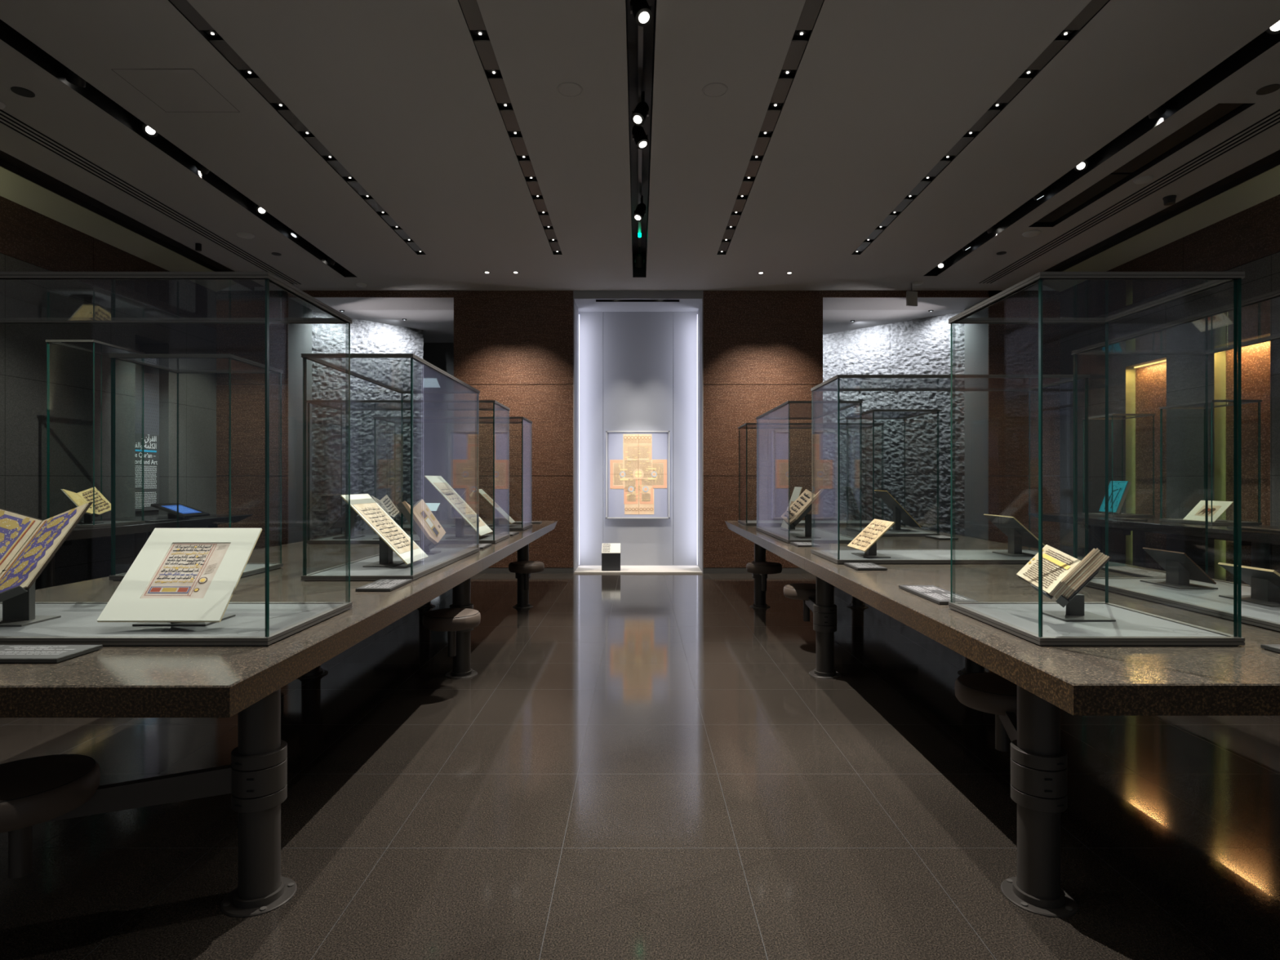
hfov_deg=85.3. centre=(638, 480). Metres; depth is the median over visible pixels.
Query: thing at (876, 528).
parchment leaf
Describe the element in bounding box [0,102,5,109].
ceiling detector
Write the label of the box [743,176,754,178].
recessed light
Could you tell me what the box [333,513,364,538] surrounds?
display stand
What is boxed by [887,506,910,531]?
display stand
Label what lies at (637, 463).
framed picture
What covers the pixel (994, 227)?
track spotlight
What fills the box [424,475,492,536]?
board
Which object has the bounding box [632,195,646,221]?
track spotlight
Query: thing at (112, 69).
access hatch
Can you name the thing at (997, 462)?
wall
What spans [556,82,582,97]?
ceiling speaker
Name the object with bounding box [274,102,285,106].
recessed light
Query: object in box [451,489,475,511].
open book
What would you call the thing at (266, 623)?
glass case
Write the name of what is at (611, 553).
plinth
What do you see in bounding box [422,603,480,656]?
stool
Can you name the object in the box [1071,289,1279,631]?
glass case
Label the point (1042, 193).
track spotlight
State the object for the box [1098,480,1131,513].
book
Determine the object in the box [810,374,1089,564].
glass case
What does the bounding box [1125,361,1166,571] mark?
niche
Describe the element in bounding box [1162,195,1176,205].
ceiling sensor
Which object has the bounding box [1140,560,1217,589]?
display stand
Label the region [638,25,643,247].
track
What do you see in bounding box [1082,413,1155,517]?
glass case
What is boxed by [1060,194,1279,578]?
wall
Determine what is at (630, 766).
floor
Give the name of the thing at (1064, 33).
recessed light
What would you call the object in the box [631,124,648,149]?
track spotlight
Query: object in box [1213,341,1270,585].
niche
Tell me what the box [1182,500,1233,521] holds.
picture
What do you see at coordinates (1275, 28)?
track spotlight
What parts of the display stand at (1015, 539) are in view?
foot plate, post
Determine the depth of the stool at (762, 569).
6.53 m
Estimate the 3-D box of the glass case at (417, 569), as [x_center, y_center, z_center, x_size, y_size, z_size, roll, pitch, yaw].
[-1.401,-0.063,4.190,0.558,1.134,1.460,0,0,0]
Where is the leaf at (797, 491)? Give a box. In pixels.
[781,486,802,528]
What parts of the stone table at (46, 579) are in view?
leg, leg, leg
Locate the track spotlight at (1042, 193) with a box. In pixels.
[1033,189,1045,200]
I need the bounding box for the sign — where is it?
[906,290,917,306]
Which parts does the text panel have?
panel, panel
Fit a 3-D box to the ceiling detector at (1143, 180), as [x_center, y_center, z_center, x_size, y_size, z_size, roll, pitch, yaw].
[4.280,-2.536,5.885,0.140,0.028,0.140,0,0,0]
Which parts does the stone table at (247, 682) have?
plate, leg, plate, leg, plate, leg, plate, plate, leg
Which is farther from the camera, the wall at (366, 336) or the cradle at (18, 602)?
the wall at (366, 336)
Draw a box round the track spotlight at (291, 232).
[288,229,299,238]
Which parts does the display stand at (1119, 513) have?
foot plate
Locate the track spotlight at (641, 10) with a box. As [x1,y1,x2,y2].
[630,0,653,26]
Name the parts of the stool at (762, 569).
seat, post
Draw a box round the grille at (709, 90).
[703,84,726,96]
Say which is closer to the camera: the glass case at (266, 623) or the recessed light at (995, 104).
the glass case at (266, 623)
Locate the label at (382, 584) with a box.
[355,578,412,591]
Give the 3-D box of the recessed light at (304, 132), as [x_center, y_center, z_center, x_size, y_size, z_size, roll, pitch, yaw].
[-2.450,-2.586,5.136,0.094,0.039,0.087,0,0,0]
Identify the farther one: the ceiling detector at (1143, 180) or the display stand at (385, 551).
the ceiling detector at (1143, 180)
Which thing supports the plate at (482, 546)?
on the stone table at (247, 682)
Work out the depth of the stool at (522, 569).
6.59 m
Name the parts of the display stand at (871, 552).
post, foot plate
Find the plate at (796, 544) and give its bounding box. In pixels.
[790,542,820,546]
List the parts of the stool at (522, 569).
seat, post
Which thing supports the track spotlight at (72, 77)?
attached to the ceiling at (400, 94)
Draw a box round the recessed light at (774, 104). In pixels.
[768,102,782,106]
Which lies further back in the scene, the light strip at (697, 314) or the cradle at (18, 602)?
the light strip at (697, 314)
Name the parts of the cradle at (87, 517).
post, foot plate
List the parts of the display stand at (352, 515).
foot plate, post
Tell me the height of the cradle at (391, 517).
0.300 m
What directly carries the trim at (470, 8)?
attached to the ceiling at (400, 94)
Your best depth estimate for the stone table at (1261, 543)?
6.56 m
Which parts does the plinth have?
caption panel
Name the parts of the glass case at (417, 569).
glass pane, glass pane, lid frame, frame, glass pane, glass pane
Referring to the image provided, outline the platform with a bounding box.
[573,565,702,573]
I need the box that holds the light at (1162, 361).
[1133,359,1166,368]
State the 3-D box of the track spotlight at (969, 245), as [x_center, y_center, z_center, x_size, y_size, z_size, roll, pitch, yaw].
[3.646,-2.664,7.751,0.152,0.211,0.100,0,0,0]
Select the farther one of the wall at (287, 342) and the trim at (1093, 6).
the wall at (287, 342)
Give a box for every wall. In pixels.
[0,195,216,590]
[216,290,311,550]
[311,311,423,539]
[422,342,453,520]
[453,290,573,573]
[703,290,822,573]
[822,311,964,536]
[964,290,1060,551]
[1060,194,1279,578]
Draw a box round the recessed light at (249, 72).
[242,70,255,74]
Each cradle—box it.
[0,569,61,626]
[77,506,106,524]
[373,511,397,539]
[419,538,440,554]
[452,497,471,526]
[786,514,821,538]
[1030,572,1115,622]
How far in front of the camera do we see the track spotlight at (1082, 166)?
5.68 m
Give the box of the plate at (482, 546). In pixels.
[463,543,492,549]
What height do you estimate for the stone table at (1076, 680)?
0.756 m
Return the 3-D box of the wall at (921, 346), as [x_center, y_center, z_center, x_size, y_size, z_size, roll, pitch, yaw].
[3.582,-0.615,11.748,5.211,3.750,0.426,0,0,45]
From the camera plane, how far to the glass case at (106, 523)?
5.96 m
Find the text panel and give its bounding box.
[135,358,159,540]
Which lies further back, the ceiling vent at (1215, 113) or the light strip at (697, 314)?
the light strip at (697, 314)
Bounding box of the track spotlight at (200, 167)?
[195,162,209,174]
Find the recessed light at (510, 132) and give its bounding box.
[509,131,521,134]
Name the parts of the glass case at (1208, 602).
glass pane, lid frame, frame, glass pane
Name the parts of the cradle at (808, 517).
post, foot plate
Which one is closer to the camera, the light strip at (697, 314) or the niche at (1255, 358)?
the niche at (1255, 358)
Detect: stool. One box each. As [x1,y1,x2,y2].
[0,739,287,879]
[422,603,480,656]
[508,560,544,590]
[746,560,782,591]
[783,582,836,632]
[954,671,1066,813]
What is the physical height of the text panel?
2.740 m
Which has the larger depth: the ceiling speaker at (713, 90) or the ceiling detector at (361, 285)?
the ceiling detector at (361, 285)
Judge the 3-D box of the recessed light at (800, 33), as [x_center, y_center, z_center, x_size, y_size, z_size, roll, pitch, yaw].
[0.940,-2.586,3.994,0.094,0.039,0.087,0,0,0]
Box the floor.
[0,573,1279,959]
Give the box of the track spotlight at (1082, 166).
[1073,158,1088,171]
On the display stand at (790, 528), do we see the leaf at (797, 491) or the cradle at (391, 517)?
the leaf at (797, 491)
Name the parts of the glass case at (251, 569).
glass pane, glass pane, lid frame, frame, glass pane, glass pane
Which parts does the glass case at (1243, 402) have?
glass pane, glass pane, lid frame, frame, glass pane, glass pane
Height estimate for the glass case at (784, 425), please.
1.134 m
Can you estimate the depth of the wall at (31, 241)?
7.20 m
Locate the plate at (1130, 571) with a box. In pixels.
[1100,566,1165,577]
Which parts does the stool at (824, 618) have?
seat, post, arm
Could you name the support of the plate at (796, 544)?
on the stone table at (1076, 680)
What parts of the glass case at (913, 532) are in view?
glass pane, glass pane, glass pane, lid frame, frame, glass pane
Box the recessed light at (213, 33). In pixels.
[204,30,218,35]
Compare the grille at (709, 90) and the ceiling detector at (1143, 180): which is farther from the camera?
the ceiling detector at (1143, 180)
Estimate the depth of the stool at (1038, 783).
2.10 m
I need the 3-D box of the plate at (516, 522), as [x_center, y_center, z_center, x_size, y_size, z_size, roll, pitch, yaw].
[-1.300,0.497,8.135,0.320,0.014,0.170,0,0,0]
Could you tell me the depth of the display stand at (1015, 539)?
4.45 m
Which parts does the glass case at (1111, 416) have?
glass pane, lid frame, frame, pane, glass pane, glass pane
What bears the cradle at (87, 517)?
in the glass case at (106, 523)
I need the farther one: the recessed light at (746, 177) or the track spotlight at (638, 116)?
the recessed light at (746, 177)
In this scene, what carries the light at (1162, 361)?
attached to the wall at (1247, 241)
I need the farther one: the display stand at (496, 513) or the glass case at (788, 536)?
the display stand at (496, 513)
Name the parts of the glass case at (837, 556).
glass pane, frame, lid frame, glass pane, glass pane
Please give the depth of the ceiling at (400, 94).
5.09 m
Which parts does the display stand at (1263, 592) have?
foot plate, post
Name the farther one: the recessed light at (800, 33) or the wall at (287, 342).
the wall at (287, 342)
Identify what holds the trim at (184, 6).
attached to the ceiling at (400, 94)
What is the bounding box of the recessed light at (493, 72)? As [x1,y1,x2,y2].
[486,70,501,74]
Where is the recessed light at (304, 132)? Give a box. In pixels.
[302,131,311,134]
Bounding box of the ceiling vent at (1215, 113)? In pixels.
[1036,102,1244,222]
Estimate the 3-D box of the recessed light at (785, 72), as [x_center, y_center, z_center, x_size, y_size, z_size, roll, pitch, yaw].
[0.940,-2.586,4.375,0.094,0.039,0.087,0,0,0]
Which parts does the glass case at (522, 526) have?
glass pane, glass pane, lid frame, frame, glass pane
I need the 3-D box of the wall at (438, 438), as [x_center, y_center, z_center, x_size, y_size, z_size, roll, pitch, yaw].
[-3.575,-0.615,12.950,1.250,3.750,2.100,0,0,0]
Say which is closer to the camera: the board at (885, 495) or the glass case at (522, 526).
the board at (885, 495)
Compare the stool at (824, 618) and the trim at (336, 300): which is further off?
the trim at (336, 300)
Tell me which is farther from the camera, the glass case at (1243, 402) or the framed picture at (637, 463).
the framed picture at (637, 463)
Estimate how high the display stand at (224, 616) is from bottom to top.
0.183 m
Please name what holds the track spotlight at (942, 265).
attached to the ceiling at (400, 94)
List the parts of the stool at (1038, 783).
seat, post, arm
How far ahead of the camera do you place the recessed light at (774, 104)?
4.76 m
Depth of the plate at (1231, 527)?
5.65 m
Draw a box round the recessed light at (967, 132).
[965,131,976,134]
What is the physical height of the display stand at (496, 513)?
0.229 m
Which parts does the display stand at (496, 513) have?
post, foot plate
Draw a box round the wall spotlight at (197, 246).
[195,243,201,251]
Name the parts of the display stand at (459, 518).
post, foot plate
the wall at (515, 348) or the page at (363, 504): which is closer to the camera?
the page at (363, 504)
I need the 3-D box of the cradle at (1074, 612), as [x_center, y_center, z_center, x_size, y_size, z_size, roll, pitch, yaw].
[1.514,0.388,2.427,0.212,0.186,0.188,0,0,0]
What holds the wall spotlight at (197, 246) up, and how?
attached to the ceiling at (400, 94)
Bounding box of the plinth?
[601,543,620,570]
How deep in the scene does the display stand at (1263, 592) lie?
2.72 m
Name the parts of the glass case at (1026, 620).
glass pane, glass pane, lid frame, frame, glass pane, glass pane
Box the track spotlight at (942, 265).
[936,259,946,269]
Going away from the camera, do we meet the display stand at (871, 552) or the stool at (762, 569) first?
the display stand at (871, 552)
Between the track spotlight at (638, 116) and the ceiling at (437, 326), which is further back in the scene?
the ceiling at (437, 326)
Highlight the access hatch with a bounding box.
[111,69,237,111]
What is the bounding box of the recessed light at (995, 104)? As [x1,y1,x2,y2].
[991,102,1003,106]
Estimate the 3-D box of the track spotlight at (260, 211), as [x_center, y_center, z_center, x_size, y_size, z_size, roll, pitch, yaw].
[-3.611,-2.654,6.651,0.107,0.232,0.162,0,0,-40]
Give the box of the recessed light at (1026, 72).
[1022,70,1035,74]
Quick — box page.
[97,528,262,622]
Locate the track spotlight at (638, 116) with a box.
[631,91,648,125]
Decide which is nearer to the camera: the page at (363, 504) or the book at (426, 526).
the page at (363, 504)
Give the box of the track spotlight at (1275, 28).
[1266,20,1279,34]
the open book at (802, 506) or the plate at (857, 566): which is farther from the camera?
the open book at (802, 506)
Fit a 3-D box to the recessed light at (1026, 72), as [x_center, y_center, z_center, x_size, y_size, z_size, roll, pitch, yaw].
[2.460,-2.586,4.375,0.094,0.039,0.087,0,0,0]
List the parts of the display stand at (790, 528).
foot plate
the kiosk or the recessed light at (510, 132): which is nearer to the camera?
the recessed light at (510, 132)
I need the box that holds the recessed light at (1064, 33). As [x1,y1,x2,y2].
[1058,30,1074,35]
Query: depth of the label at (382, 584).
3.24 m
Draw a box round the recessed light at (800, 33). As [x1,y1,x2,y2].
[793,30,809,35]
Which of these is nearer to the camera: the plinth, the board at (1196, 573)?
the board at (1196, 573)
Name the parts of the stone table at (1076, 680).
leg, plate, plate, leg, leg, plate, plate, leg, leg, plate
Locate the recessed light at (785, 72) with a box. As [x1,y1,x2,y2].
[780,70,794,74]
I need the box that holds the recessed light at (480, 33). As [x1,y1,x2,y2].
[471,30,488,35]
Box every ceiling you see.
[0,0,1279,290]
[311,310,964,342]
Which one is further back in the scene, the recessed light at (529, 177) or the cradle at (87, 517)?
the cradle at (87, 517)
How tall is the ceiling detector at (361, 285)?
0.028 m
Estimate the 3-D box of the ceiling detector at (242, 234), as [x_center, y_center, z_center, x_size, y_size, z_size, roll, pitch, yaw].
[-4.085,-2.536,7.220,0.170,0.028,0.170,0,0,0]
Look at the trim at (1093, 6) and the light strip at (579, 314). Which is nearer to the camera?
the trim at (1093, 6)
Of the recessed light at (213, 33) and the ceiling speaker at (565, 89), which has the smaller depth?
the recessed light at (213, 33)
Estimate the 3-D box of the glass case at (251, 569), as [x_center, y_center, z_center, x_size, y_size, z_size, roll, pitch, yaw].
[-2.342,-0.063,3.730,0.605,1.134,0.520,0,0,0]
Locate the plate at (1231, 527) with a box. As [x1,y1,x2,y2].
[1226,526,1279,532]
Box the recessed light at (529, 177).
[525,176,536,178]
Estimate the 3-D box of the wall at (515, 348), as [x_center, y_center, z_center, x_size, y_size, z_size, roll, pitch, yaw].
[-1.680,-0.645,9.700,1.610,3.810,0.700,0,0,0]
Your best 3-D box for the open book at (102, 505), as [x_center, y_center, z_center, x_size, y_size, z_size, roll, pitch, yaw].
[-4.881,0.192,6.171,0.198,0.259,0.374,0,0,0]
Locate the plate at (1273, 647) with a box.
[1260,644,1279,653]
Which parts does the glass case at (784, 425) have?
glass pane, frame, pane, lid frame, glass pane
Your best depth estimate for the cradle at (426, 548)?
4.55 m
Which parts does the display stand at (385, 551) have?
foot plate, post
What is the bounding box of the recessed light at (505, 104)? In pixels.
[498,102,511,106]
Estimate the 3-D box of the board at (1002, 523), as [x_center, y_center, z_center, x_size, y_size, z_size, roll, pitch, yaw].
[2.435,0.332,4.485,0.229,0.208,0.370,0,0,0]
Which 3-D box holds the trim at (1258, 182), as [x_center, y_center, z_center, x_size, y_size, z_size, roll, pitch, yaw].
[5.315,-2.700,3.175,0.730,0.340,12.350,0,0,0]
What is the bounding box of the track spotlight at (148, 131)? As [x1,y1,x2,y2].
[142,123,158,137]
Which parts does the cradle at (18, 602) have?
post, foot plate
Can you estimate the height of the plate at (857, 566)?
0.014 m
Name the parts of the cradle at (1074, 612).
cradle plate, post, foot plate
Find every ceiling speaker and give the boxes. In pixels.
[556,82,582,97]
[702,82,728,97]
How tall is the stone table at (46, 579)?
0.850 m
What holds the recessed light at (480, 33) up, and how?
in the ceiling at (400, 94)
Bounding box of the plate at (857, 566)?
[844,562,887,570]
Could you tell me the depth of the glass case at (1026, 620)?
2.19 m
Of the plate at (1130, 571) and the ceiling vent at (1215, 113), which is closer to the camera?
the plate at (1130, 571)
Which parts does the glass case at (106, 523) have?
glass pane, glass pane, lid frame, frame, glass pane, glass pane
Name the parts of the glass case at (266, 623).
lid frame, frame, glass pane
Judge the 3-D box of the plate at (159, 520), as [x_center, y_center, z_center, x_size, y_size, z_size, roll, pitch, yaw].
[-4.730,0.403,6.875,0.140,0.014,0.350,0,0,0]
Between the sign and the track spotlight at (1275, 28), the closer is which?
the track spotlight at (1275, 28)
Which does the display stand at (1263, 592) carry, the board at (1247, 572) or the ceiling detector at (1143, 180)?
the board at (1247, 572)
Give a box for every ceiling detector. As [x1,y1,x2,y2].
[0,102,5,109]
[235,231,254,239]
[355,282,367,287]
[1022,230,1040,237]
[1133,175,1153,184]
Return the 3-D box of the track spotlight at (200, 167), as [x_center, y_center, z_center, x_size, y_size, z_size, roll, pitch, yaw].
[-3.602,-2.667,5.799,0.178,0.206,0.099,0,0,24]
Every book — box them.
[0,502,93,593]
[60,487,111,515]
[369,494,399,516]
[396,498,445,546]
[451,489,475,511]
[780,488,827,525]
[1016,544,1111,599]
[1098,480,1131,513]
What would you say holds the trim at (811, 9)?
attached to the ceiling at (400, 94)
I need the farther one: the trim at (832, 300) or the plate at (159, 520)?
the trim at (832, 300)
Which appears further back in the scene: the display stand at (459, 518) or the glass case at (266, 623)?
the display stand at (459, 518)
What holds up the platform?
on the floor
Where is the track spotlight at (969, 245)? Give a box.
[962,242,972,251]
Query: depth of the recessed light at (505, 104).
4.76 m
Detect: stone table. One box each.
[0,520,557,917]
[35,514,253,589]
[724,520,1279,917]
[1027,512,1279,569]
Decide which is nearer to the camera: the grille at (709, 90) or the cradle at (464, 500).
the grille at (709, 90)
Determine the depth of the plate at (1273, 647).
2.05 m
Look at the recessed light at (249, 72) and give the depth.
4.38 m
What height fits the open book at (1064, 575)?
0.200 m
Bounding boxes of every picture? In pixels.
[605,431,670,518]
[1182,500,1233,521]
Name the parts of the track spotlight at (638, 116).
stem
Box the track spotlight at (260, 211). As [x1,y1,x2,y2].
[254,204,267,214]
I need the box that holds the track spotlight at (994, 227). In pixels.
[986,224,997,233]
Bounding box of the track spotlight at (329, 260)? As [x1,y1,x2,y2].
[325,256,335,265]
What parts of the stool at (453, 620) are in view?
seat, post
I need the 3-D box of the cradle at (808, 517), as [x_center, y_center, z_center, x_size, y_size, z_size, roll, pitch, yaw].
[1.395,0.327,5.913,0.220,0.307,0.396,0,0,0]
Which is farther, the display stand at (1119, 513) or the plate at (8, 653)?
the display stand at (1119, 513)
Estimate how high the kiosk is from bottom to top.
0.160 m
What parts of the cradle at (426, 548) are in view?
post, foot plate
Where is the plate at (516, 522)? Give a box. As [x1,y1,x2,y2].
[513,521,542,523]
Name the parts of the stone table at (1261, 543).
leg, leg, leg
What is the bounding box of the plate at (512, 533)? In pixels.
[498,531,519,536]
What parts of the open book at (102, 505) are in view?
ruled frame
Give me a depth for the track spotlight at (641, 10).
3.81 m
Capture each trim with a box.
[0,150,265,292]
[169,0,422,251]
[216,290,453,310]
[458,0,560,251]
[595,299,679,302]
[718,0,823,251]
[822,290,1060,310]
[854,0,1108,251]
[1022,149,1279,292]
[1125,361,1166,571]
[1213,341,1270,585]
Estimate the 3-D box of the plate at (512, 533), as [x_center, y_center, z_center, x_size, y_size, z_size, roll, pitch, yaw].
[-1.205,0.497,6.415,0.150,0.014,0.330,0,0,0]
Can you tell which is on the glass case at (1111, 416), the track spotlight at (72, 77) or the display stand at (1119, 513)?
the display stand at (1119, 513)
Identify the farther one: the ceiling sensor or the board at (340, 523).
the ceiling sensor
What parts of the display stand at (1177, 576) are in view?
post, foot plate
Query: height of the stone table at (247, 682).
0.756 m
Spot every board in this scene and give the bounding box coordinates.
[329,506,357,529]
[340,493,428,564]
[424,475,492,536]
[475,488,515,524]
[874,490,920,527]
[983,514,1044,548]
[1142,547,1216,584]
[1217,562,1279,587]
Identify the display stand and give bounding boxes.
[132,614,235,626]
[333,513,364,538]
[362,537,404,567]
[445,510,473,538]
[488,508,506,526]
[780,526,803,530]
[851,541,890,557]
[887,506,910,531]
[992,528,1035,556]
[1102,511,1131,515]
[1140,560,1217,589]
[1218,577,1279,607]
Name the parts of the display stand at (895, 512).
post, foot plate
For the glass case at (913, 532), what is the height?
1.134 m
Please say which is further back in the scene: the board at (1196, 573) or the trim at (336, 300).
the trim at (336, 300)
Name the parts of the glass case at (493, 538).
glass pane, lid frame, frame, glass pane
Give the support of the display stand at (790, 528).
on the glass case at (788, 536)
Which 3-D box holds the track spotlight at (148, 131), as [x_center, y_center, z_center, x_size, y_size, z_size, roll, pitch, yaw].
[-3.612,-2.654,5.153,0.111,0.231,0.169,0,0,-35]
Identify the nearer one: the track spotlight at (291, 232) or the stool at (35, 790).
the stool at (35, 790)
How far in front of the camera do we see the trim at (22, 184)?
6.94 m
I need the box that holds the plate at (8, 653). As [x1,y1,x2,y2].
[0,644,102,662]
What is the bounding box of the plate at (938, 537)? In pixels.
[924,535,958,539]
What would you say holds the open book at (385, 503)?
on the cradle at (391, 517)
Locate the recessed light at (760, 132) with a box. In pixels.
[759,131,771,134]
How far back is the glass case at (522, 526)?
6.99 m
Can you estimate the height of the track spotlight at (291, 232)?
0.211 m
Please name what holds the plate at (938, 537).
on the stone table at (1076, 680)
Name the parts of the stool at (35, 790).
post, seat, arm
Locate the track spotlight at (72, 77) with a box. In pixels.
[66,68,86,87]
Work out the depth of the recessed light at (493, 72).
4.38 m
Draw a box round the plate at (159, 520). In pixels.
[145,519,179,522]
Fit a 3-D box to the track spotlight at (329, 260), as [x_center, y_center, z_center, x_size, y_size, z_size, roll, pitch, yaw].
[-3.607,-2.654,8.201,0.165,0.232,0.100,0,0,16]
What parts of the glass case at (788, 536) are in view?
glass pane, frame, lid frame, glass pane, glass pane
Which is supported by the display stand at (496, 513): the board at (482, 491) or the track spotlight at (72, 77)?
the board at (482, 491)
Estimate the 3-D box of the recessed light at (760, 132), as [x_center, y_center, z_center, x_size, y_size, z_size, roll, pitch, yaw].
[0.940,-2.586,5.136,0.094,0.039,0.087,0,0,0]
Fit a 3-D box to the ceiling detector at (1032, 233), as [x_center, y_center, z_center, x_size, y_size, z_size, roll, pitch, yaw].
[4.060,-2.536,7.170,0.170,0.028,0.170,0,0,0]
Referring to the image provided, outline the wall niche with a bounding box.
[573,290,703,573]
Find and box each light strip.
[578,314,579,564]
[697,314,697,564]
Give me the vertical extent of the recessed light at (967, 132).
0.039 m
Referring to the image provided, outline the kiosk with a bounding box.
[150,502,209,518]
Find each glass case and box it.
[0,271,352,645]
[45,339,145,528]
[108,354,283,580]
[301,353,479,580]
[306,400,510,543]
[373,417,532,530]
[737,422,884,525]
[755,400,862,542]
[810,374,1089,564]
[845,408,940,536]
[948,271,1244,645]
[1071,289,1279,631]
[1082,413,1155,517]
[1159,400,1262,524]
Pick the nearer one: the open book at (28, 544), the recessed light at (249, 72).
the open book at (28, 544)

